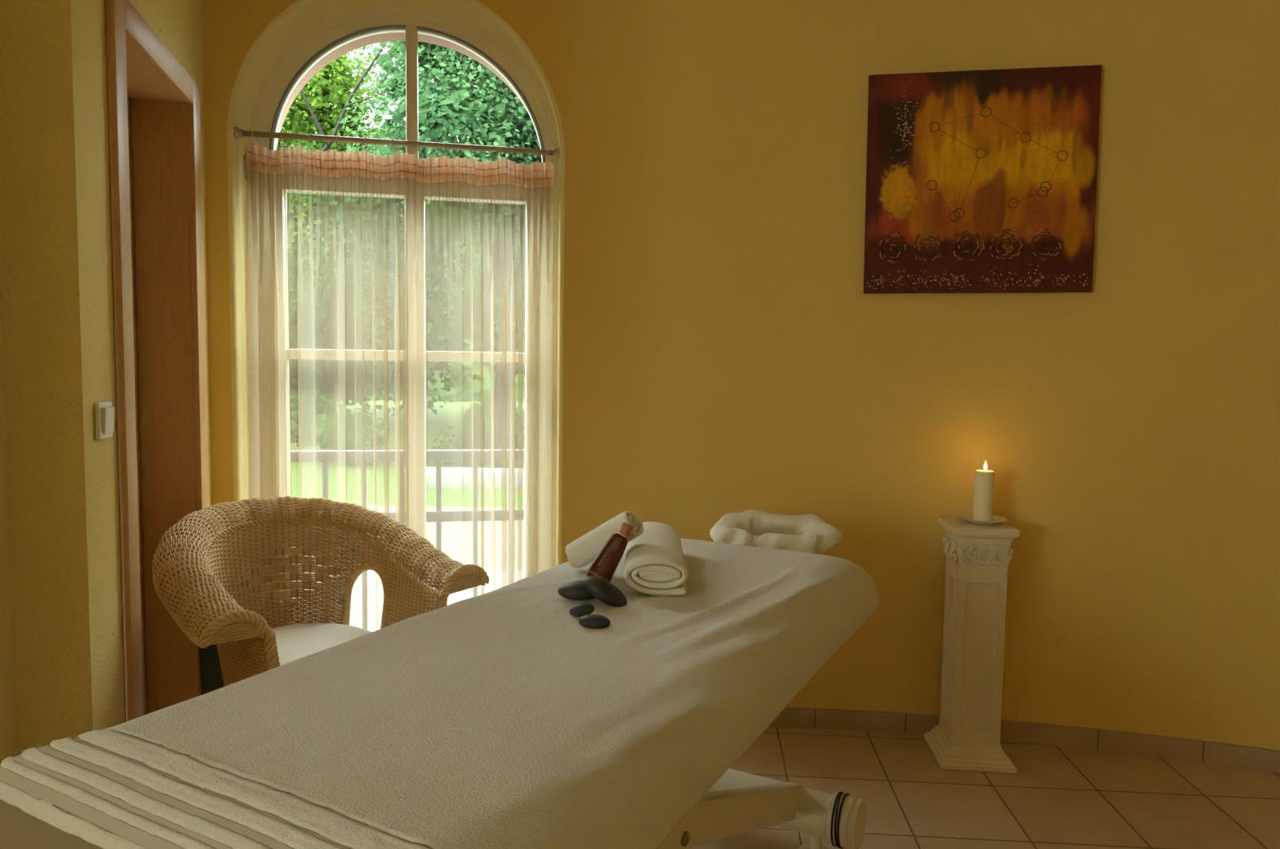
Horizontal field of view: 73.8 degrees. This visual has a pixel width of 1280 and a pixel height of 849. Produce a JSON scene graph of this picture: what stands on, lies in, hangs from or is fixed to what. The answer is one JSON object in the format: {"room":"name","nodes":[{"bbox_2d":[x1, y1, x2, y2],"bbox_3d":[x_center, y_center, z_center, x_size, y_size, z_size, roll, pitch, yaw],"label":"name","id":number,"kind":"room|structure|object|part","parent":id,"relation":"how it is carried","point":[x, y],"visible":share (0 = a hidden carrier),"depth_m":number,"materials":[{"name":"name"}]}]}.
{"room":"spa","nodes":[
{"label":"spa","id":0,"kind":"room"},
{"bbox_2d":[0,0,212,764],"bbox_3d":[-1.754,-0.288,1.540,1.110,3.000,2.464,4,5,38],"label":"wall","id":1,"kind":"structure","parent":0,"point":[62,662],"depth_m":1.78,"materials":[{"name":"paint"}]},
{"bbox_2d":[94,400,114,439],"bbox_3d":[-1.185,-0.010,1.893,0.018,0.082,0.082,0,4,-14],"label":"light switch","id":2,"kind":"object","parent":1,"relation":"attached to","point":[104,411],"visible":1,"depth_m":1.87,"materials":[{"name":"white plastic"}]},
{"bbox_2d":[105,0,209,722],"bbox_3d":[-1.398,0.068,2.338,0.215,2.190,0.765,0,4,-14],"label":"door","id":3,"kind":"structure","parent":1,"relation":"in","point":[165,99],"depth_m":2.59,"materials":[{"name":"brown wood"}]},
{"bbox_3d":[-1.218,0.092,2.029,0.019,2.190,0.075,0,4,-14],"label":"casing","id":4,"kind":"part","parent":3,"relation":"part of","materials":[{"name":"brown wood"}]},
{"bbox_3d":[-1.388,0.043,2.694,0.019,2.190,0.080,0,4,-14],"label":"casing","id":5,"kind":"part","parent":3,"relation":"part of","materials":[{"name":"brown wood"}]},
{"bbox_2d":[227,3,546,150],"bbox_3d":[-0.389,-0.343,3.344,10.004,3.900,0.170,0,4,-11],"label":"wall","id":6,"kind":"structure","parent":0,"point":[400,36],"depth_m":3.19,"materials":[{"name":"beige paint"}]},
{"bbox_2d":[244,2,564,626],"bbox_3d":[-0.833,-0.199,3.128,1.140,2.630,0.120,0,4,-11],"label":"window","id":7,"kind":"structure","parent":6,"relation":"in","point":[341,28],"depth_m":3.07,"materials":[{"name":"white"}]},
{"bbox_3d":[-1.073,0.094,3.111,0.494,1.940,0.070,0,4,-11],"label":"sash","id":8,"kind":"part","parent":7,"relation":"part of","materials":[{"name":"white"}]},
{"bbox_2d":[246,142,554,630],"bbox_3d":[-0.840,0.073,3.044,1.061,2.058,0.049,0,4,-11],"label":"curtain","id":9,"kind":"object","parent":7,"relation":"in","point":[277,155],"visible":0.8,"depth_m":3.01,"materials":[{"name":"beige fabric"}]},
{"bbox_3d":[-0.595,0.095,3.207,0.473,1.940,0.070,0,4,-11],"label":"sash","id":10,"kind":"part","parent":7,"relation":"part of","materials":[{"name":"white"}]},
{"bbox_3d":[-0.354,-0.014,3.196,0.016,0.125,0.040,0,4,-11],"label":"handle","id":11,"kind":"part","parent":7,"relation":"part of","materials":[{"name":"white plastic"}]},
{"bbox_2d":[201,0,1279,750],"bbox_3d":[1.009,-0.335,2.786,4.900,3.000,0.545,1,4,7],"label":"wall","id":12,"kind":"structure","parent":0,"point":[726,351],"depth_m":3.03,"materials":[{"name":"paint"}]},
{"bbox_2d":[226,0,564,606],"bbox_3d":[-0.833,-0.209,3.045,1.129,2.660,0.143,0,4,-11],"label":"window frame","id":13,"kind":"structure","parent":12,"relation":"attached to","point":[301,15],"depth_m":2.92,"materials":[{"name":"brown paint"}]},
{"bbox_2d":[234,126,559,159],"bbox_3d":[-0.820,-0.969,2.953,1.079,0.050,0.040,0,4,-11],"label":"curtain rod","id":14,"kind":"object","parent":12,"relation":"attached to","point":[238,132],"visible":1,"depth_m":2.94,"materials":[{"name":"silver metal"}]},
{"bbox_2d":[863,64,1102,293],"bbox_3d":[1.181,-0.843,2.969,0.768,0.765,0.033,1,4,9],"label":"abstract painting","id":15,"kind":"object","parent":12,"relation":"attached to","point":[978,181],"visible":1,"depth_m":2.96,"materials":[{"name":"paint"}]},
{"bbox_2d":[768,707,1279,773],"bbox_3d":[1.584,1.132,2.891,3.748,0.074,0.320,2,4,13],"label":"baseboard","id":16,"kind":"structure","parent":12,"relation":"attached to","point":[1175,748],"depth_m":3.06,"materials":[{"name":"tile"}]},
{"bbox_2d":[687,727,1279,848],"bbox_3d":[0.207,1.321,0.401,6.389,0.001,5.660,1,4,0],"label":"floor","id":17,"kind":"structure","parent":0,"point":[1057,797],"depth_m":2.71,"materials":[{"name":"tile"}]},
{"bbox_2d":[199,644,224,694],"bbox_3d":[-1.358,0.909,2.770,0.122,0.450,0.122,0,4,-15],"label":"waste bin","id":18,"kind":"object","parent":17,"relation":"on","point":[211,674],"visible":0.02,"depth_m":2.70,"materials":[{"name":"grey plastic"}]},
{"bbox_2d":[151,495,489,686],"bbox_3d":[-1.016,0.703,2.554,0.752,0.904,0.842,4,5,42],"label":"wicker armchair","id":19,"kind":"object","parent":17,"relation":"on","point":[244,637],"visible":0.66,"depth_m":2.64,"materials":[{"name":"wicker"}]},
{"bbox_3d":[-0.970,0.490,2.050,0.013,0.069,0.158,4,5,42],"label":"arm panel","id":20,"kind":"part","parent":19,"relation":"part of","materials":[{"name":"wicker"}]},
{"bbox_2d":[271,622,372,666],"bbox_3d":[-0.947,0.678,2.489,0.530,0.104,0.384,4,5,42],"label":"seat cushion","id":21,"kind":"object","parent":19,"relation":"on","point":[297,641],"visible":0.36,"depth_m":2.51,"materials":[{"name":"white fabric"}]},
{"bbox_3d":[-0.523,0.463,2.539,0.013,0.069,0.158,4,5,42],"label":"arm panel","id":22,"kind":"part","parent":19,"relation":"part of","materials":[{"name":"wicker"}]},
{"bbox_2d":[0,768,866,848],"bbox_3d":[-0.076,0.811,1.918,0.864,0.802,2.109,3,4,28],"label":"massage table","id":23,"kind":"object","parent":17,"relation":"on","point":[739,802],"visible":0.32,"depth_m":2.04,"materials":[{"name":"white plastic"}]},
{"bbox_2d":[0,537,879,848],"bbox_3d":[-0.121,0.490,1.808,0.887,0.200,1.843,3,4,28],"label":"cover","id":24,"kind":"object","parent":23,"relation":"on","point":[495,719],"visible":0.87,"depth_m":1.25,"materials":[{"name":"white fabric"}]},
{"bbox_2d":[557,580,596,600],"bbox_3d":[-0.130,0.372,1.915,0.108,0.041,0.072,1,4,0],"label":"stone","id":25,"kind":"object","parent":24,"relation":"on","point":[573,590],"visible":0.73,"depth_m":1.89,"materials":[{"name":"black stone"}]},
{"bbox_2d":[568,602,594,617],"bbox_3d":[-0.122,0.390,1.793,0.052,0.028,0.041,1,4,0],"label":"stone","id":26,"kind":"object","parent":24,"relation":"on","point":[579,610],"visible":0.91,"depth_m":1.78,"materials":[{"name":"black stone"}]},
{"bbox_2d":[578,614,610,628],"bbox_3d":[-0.092,0.397,1.717,0.064,0.026,0.045,1,4,0],"label":"stone","id":27,"kind":"object","parent":24,"relation":"on","point":[591,621],"visible":1,"depth_m":1.70,"materials":[{"name":"black stone"}]},
{"bbox_2d":[565,511,644,568],"bbox_3d":[-0.091,0.290,2.147,0.217,0.161,0.072,3,5,30],"label":"rolled towel","id":28,"kind":"object","parent":24,"relation":"on","point":[584,550],"visible":0.86,"depth_m":2.12,"materials":[{"name":"white fabric"}]},
{"bbox_2d":[584,576,626,606],"bbox_3d":[-0.075,0.369,1.880,0.095,0.064,0.070,1,4,0],"label":"stone","id":29,"kind":"object","parent":24,"relation":"on","point":[603,590],"visible":1,"depth_m":1.85,"materials":[{"name":"black stone"}]},
{"bbox_2d":[586,521,633,582],"bbox_3d":[-0.071,0.311,2.035,0.117,0.154,0.048,0,4,-14],"label":"oil bottle","id":30,"kind":"object","parent":24,"relation":"on","point":[604,566],"visible":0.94,"depth_m":2.03,"materials":[{"name":"red glass"}]},
{"bbox_2d":[623,521,688,595],"bbox_3d":[0.036,0.332,2.168,0.152,0.090,0.478,1,4,0],"label":"rolled towel","id":31,"kind":"object","parent":24,"relation":"on","point":[655,564],"visible":0.96,"depth_m":1.95,"materials":[{"name":"white fabric"}]},
{"bbox_3d":[0.159,0.849,1.849,0.045,0.535,1.184,3,4,28],"label":"lift arm","id":32,"kind":"part","parent":23,"relation":"part of","materials":[{"name":"beige paint"}]},
{"bbox_2d":[710,509,842,554],"bbox_3d":[0.431,0.365,2.712,0.415,0.152,0.272,3,4,29],"label":"cradle","id":33,"kind":"object","parent":23,"relation":"on","point":[804,533],"visible":0.84,"depth_m":2.67,"materials":[{"name":"white fabric"}]},
{"bbox_3d":[0.550,1.074,2.316,0.037,0.140,0.141,3,4,25],"label":"power cord","id":34,"kind":"part","parent":23,"relation":"part of","materials":[{"name":"black plastic"}]},
{"bbox_2d":[923,517,1019,773],"bbox_3d":[1.153,0.748,2.955,0.247,0.820,0.247,1,4,5],"label":"pedestal","id":35,"kind":"object","parent":17,"relation":"on","point":[966,735],"visible":1,"depth_m":2.88,"materials":[{"name":"white stone"}]},
{"bbox_2d":[958,513,1007,524],"bbox_3d":[1.179,0.329,2.933,0.157,0.019,0.157,1,4,0],"label":"saucer","id":36,"kind":"object","parent":35,"relation":"on","point":[968,517],"visible":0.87,"depth_m":2.92,"materials":[{"name":"beige ceramic"}]},
{"bbox_2d":[973,460,994,521],"bbox_3d":[1.180,0.226,2.926,0.063,0.206,0.063,1,4,0],"label":"pillar candle","id":37,"kind":"object","parent":36,"relation":"on","point":[984,486],"visible":0.97,"depth_m":2.90,"materials":[{"name":"beige wax"}]},
{"label":"outside","id":38,"kind":"structure","parent":0,"visible":0},
{"bbox_2d":[290,400,524,507],"bbox_3d":[-4.979,-1.572,34.829,70.000,1.500,50.300,1,4,0],"label":"lawn","id":39,"kind":"structure","parent":38,"point":[380,482],"depth_m":12.12,"materials":[{"name":"green plant"}]},
{"bbox_2d":[289,386,337,449],"bbox_3d":[-5.490,0.054,13.481,1.663,1.281,1.459,1,4,0],"label":"shrub","id":40,"kind":"object","parent":39,"relation":"on","point":[301,410],"visible":0.41,"depth_m":13.25,"materials":[{"name":"green plant"}]},
{"bbox_2d":[276,45,391,312],"bbox_3d":[-6.225,-3.209,12.751,4.750,7.874,4.720,0,4,-17],"label":"leafy tree","id":41,"kind":"object","parent":39,"relation":"on","point":[331,84],"visible":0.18,"depth_m":12.30,"materials":[{"name":"green plant"}]},
{"bbox_2d":[308,409,390,466],"bbox_3d":[-4.326,0.269,12.734,1.206,0.989,0.958,1,4,0],"label":"shrub","id":42,"kind":"object","parent":39,"relation":"on","point":[325,430],"visible":0.68,"depth_m":12.55,"materials":[{"name":"green plant"}]},
{"bbox_2d":[277,123,491,415],"bbox_3d":[-7.715,-3.271,18.995,9.229,7.134,8.789,2,4,19],"label":"dense tree","id":43,"kind":"object","parent":39,"relation":"on","point":[376,305],"visible":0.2,"depth_m":17.63,"materials":[{"name":"green plant"}]},
{"bbox_2d":[286,40,542,467],"bbox_3d":[-1.527,-3.165,11.872,5.673,8.034,5.442,4,5,41],"label":"dense tree","id":44,"kind":"object","parent":39,"relation":"on","point":[494,115],"visible":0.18,"depth_m":11.24,"materials":[{"name":"green plant"}]},
{"bbox_2d":[348,40,525,379],"bbox_3d":[-1.881,-5.381,19.072,9.853,11.452,6.712,2,4,11],"label":"dense tree","id":45,"kind":"object","parent":39,"relation":"on","point":[455,263],"visible":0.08,"depth_m":17.84,"materials":[{"name":"green plant"}]},
{"bbox_2d":[404,466,524,489],"bbox_3d":[-2.210,0.713,11.077,1.700,0.280,0.300,1,4,0],"label":"curb block","id":46,"kind":"object","parent":39,"relation":"on","point":[451,477],"visible":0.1,"depth_m":10.93,"materials":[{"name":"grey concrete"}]},
{"bbox_2d":[430,391,522,466],"bbox_3d":[-2.539,0.141,13.400,1.427,1.322,1.422,1,4,0],"label":"shrub","id":47,"kind":"object","parent":39,"relation":"on","point":[452,439],"visible":0.41,"depth_m":13.07,"materials":[{"name":"green plant"}]},
{"bbox_2d":[511,409,524,448],"bbox_3d":[-1.075,0.204,12.579,1.742,1.229,1.151,1,4,0],"label":"shrub","id":48,"kind":"object","parent":39,"relation":"on","point":[521,426],"visible":0.02,"depth_m":12.50,"materials":[{"name":"green plant"}]},
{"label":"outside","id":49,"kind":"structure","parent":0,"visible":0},
{"bbox_2d":[291,505,524,570],"bbox_3d":[-5.015,1.006,8.293,40.000,0.001,3.000,1,4,0],"label":"ground","id":50,"kind":"structure","parent":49,"point":[451,531],"depth_m":7.97,"materials":[{"name":"white"}]},
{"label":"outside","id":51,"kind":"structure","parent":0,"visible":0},
{"bbox_2d":[280,124,524,402],"bbox_3d":[-9.853,-10.573,41.381,70.000,17.824,34.000,1,4,0],"label":"hill","id":52,"kind":"structure","parent":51,"point":[518,393],"depth_m":27.23,"materials":[{"name":"green plant"}]},
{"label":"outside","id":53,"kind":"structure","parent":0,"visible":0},
{"bbox_2d":[293,568,524,631],"bbox_3d":[-5.018,1.263,4.552,40.000,0.001,4.500,1,4,0],"label":"path","id":54,"kind":"structure","parent":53,"point":[375,587],"depth_m":6.06,"materials":[{"name":"white"}]},
{"bbox_2d":[290,448,524,630],"bbox_3d":[-0.927,0.742,3.739,2.001,1.266,0.040,0,4,-11],"label":"balcony railing","id":55,"kind":"object","parent":54,"relation":"on","point":[437,516],"visible":0.1,"depth_m":3.71,"materials":[{"name":"grey"}]},
{"bbox_3d":[-0.918,0.133,3.697,2.001,0.046,0.040,0,4,-11],"label":"rail","id":56,"kind":"part","parent":55,"relation":"part of","materials":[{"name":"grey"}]},
{"bbox_3d":[-0.922,0.400,3.716,2.001,0.048,0.040,0,4,-11],"label":"rail","id":57,"kind":"part","parent":55,"relation":"part of","materials":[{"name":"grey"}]}
]}

